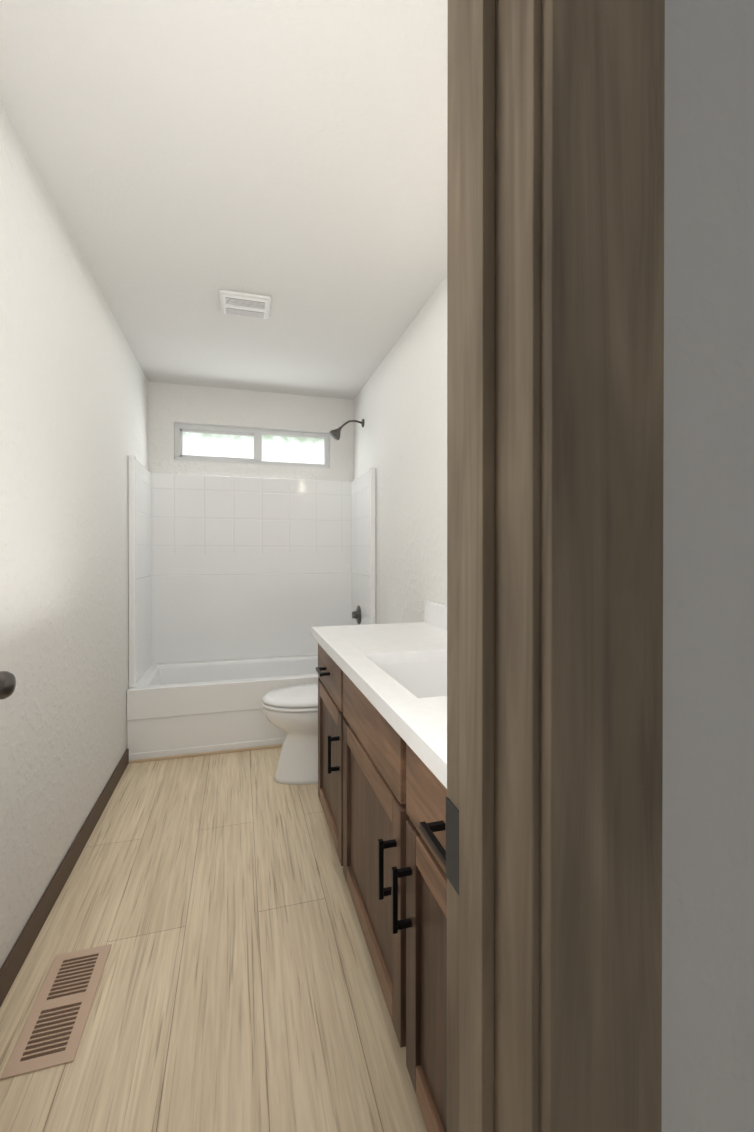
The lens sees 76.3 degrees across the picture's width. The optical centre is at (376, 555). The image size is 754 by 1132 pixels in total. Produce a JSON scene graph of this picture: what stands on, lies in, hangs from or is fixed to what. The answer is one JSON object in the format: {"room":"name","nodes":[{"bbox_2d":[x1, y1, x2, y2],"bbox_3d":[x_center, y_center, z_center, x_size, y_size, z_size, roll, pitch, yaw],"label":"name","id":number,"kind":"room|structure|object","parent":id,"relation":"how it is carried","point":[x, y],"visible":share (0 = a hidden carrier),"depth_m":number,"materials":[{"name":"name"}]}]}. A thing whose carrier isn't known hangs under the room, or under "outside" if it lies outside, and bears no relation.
{"room":"hallway","nodes":[
{"label":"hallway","id":0,"kind":"room"},
{"bbox_2d":[0,671,15,699],"bbox_3d":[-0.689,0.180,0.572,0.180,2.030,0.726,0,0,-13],"label":"door knob","id":1,"kind":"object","parent":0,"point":[7,683],"depth_m":0.87,"materials":[{"name":"black metal"}]},
{"bbox_2d":[0,102,147,967],"bbox_3d":[-0.936,-0.015,0.781,0.120,2.440,5.740,0,0,-16],"label":"wall","id":2,"kind":"structure","parent":0,"point":[73,407],"depth_m":1.69,"materials":[{"name":"white paint"}]},
{"bbox_2d":[0,749,128,1006],"bbox_3d":[-1.070,1.159,1.493,0.012,0.085,2.640,0,0,-16],"label":"baseboard","id":3,"kind":"structure","parent":2,"relation":"attached to","point":[10,968],"depth_m":1.64,"materials":[{"name":"brown wood"}]},
{"bbox_2d":[0,747,427,1131],"bbox_3d":[-0.153,1.254,1.013,2.710,0.100,5.740,0,0,-16],"label":"floor","id":4,"kind":"structure","parent":0,"point":[208,898],"depth_m":1.37,"materials":[{"name":"beige wood"}]},
{"bbox_2d":[0,944,111,1079],"bbox_3d":[-0.842,1.200,1.291,0.150,0.006,0.355,0,0,-16],"label":"floor vent","id":5,"kind":"object","parent":4,"relation":"in","point":[51,1034],"visible":1,"depth_m":1.25,"materials":[{"name":"beige metal"}]},
{"bbox_2d":[127,455,375,759],"bbox_3d":[-0.815,0.301,3.306,1.505,1.784,0.712,0,0,-16],"label":"bathtub","id":6,"kind":"object","parent":4,"relation":"on","point":[240,588],"visible":0.71,"depth_m":3.50,"materials":[{"name":"white plastic"}]},
{"bbox_2d":[129,744,282,763],"bbox_3d":[-0.708,1.187,2.966,1.495,0.016,0.014,0,0,-16],"label":"baseboard","id":7,"kind":"structure","parent":6,"relation":"attached to","point":[202,754],"depth_m":2.87,"materials":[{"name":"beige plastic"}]},
{"bbox_2d":[352,605,360,623],"bbox_3d":[-0.200,0.543,3.549,0.140,0.347,0.158,0,0,-16],"label":"tub faucet","id":8,"kind":"object","parent":6,"relation":"attached to","point":[356,614],"visible":0.5,"depth_m":3.54,"materials":[{"name":"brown metal"}]},
{"bbox_2d":[261,683,317,784],"bbox_3d":[-0.243,0.822,2.650,0.772,0.748,0.450,0,0,-16],"label":"toilet","id":9,"kind":"object","parent":4,"relation":"on","point":[291,712],"visible":0.27,"depth_m":2.52,"materials":[{"name":"white ceramic"}]},
{"bbox_2d":[312,636,446,1131],"bbox_3d":[0.210,0.785,1.410,0.587,0.835,1.706,0,0,-16],"label":"bathroom vanity","id":10,"kind":"object","parent":4,"relation":"on","point":[382,742],"depth_m":1.09,"materials":[{"name":"brown wood"}]},
{"bbox_2d":[312,622,446,779],"bbox_3d":[0.221,0.347,1.403,0.568,0.040,1.768,0,0,-16],"label":"countertop","id":11,"kind":"structure","parent":10,"relation":"on","point":[357,648],"depth_m":1.44,"materials":[{"name":"white stone"}]},
{"bbox_2d":[0,0,447,399],"bbox_3d":[-0.153,-1.286,1.000,2.710,0.100,5.740,0,0,-16],"label":"ceiling","id":12,"kind":"structure","parent":0,"point":[190,159],"depth_m":1.53,"materials":[{"name":"white paint"}]},
{"bbox_2d":[219,290,270,318],"bbox_3d":[-0.650,-1.229,2.367,0.240,0.026,0.208,0,0,-16],"label":"ceiling vent","id":13,"kind":"object","parent":12,"relation":"in","point":[244,304],"visible":1,"depth_m":2.33,"materials":[{"name":"white plastic"}]},
{"bbox_2d":[148,381,353,481],"bbox_3d":[-0.930,-0.029,3.707,1.510,2.440,0.120,0,0,-16],"label":"wall","id":14,"kind":"structure","parent":0,"point":[170,405],"depth_m":3.62,"materials":[{"name":"white paint"}]},
{"bbox_2d":[175,423,328,467],"bbox_3d":[-0.943,-0.834,3.712,1.150,0.280,0.056,0,0,-16],"label":"sliding window","id":15,"kind":"structure","parent":14,"relation":"in","point":[203,443],"depth_m":3.69,"materials":[{"name":"glass"}]},
{"bbox_2d":[354,276,446,623],"bbox_3d":[0.630,-0.017,1.232,0.120,2.440,5.740,0,0,-16],"label":"wall","id":16,"kind":"structure","parent":0,"point":[400,409],"depth_m":2.58,"materials":[{"name":"white paint"}]},
{"bbox_2d":[329,419,363,439],"bbox_3d":[-0.223,-0.925,3.511,0.255,0.169,0.090,0,0,-16],"label":"shower head","id":17,"kind":"object","parent":16,"relation":"attached to","point":[334,433],"visible":1,"depth_m":3.49},
{"bbox_2d":[424,600,446,627],"bbox_3d":[0.258,0.370,1.414,0.490,0.295,1.768,0,0,-16],"label":"backsplash","id":18,"kind":"structure","parent":16,"relation":"attached to","point":[435,613],"depth_m":2.19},
{"bbox_2d":[661,0,753,1131],"bbox_3d":[0.036,-0.012,0.348,1.510,2.440,0.120,0,0,-16],"label":"wall","id":19,"kind":"structure","parent":0,"point":[708,820],"depth_m":0.34,"materials":[{"name":"white paint"}]},
{"bbox_2d":[446,0,664,1131],"bbox_3d":[-0.261,0.141,0.264,0.889,2.135,0.152,0,0,-16],"label":"door frame","id":20,"kind":"structure","parent":19,"relation":"attached to","point":[555,276],"depth_m":0.31,"materials":[{"name":"brown wood"}]}
]}

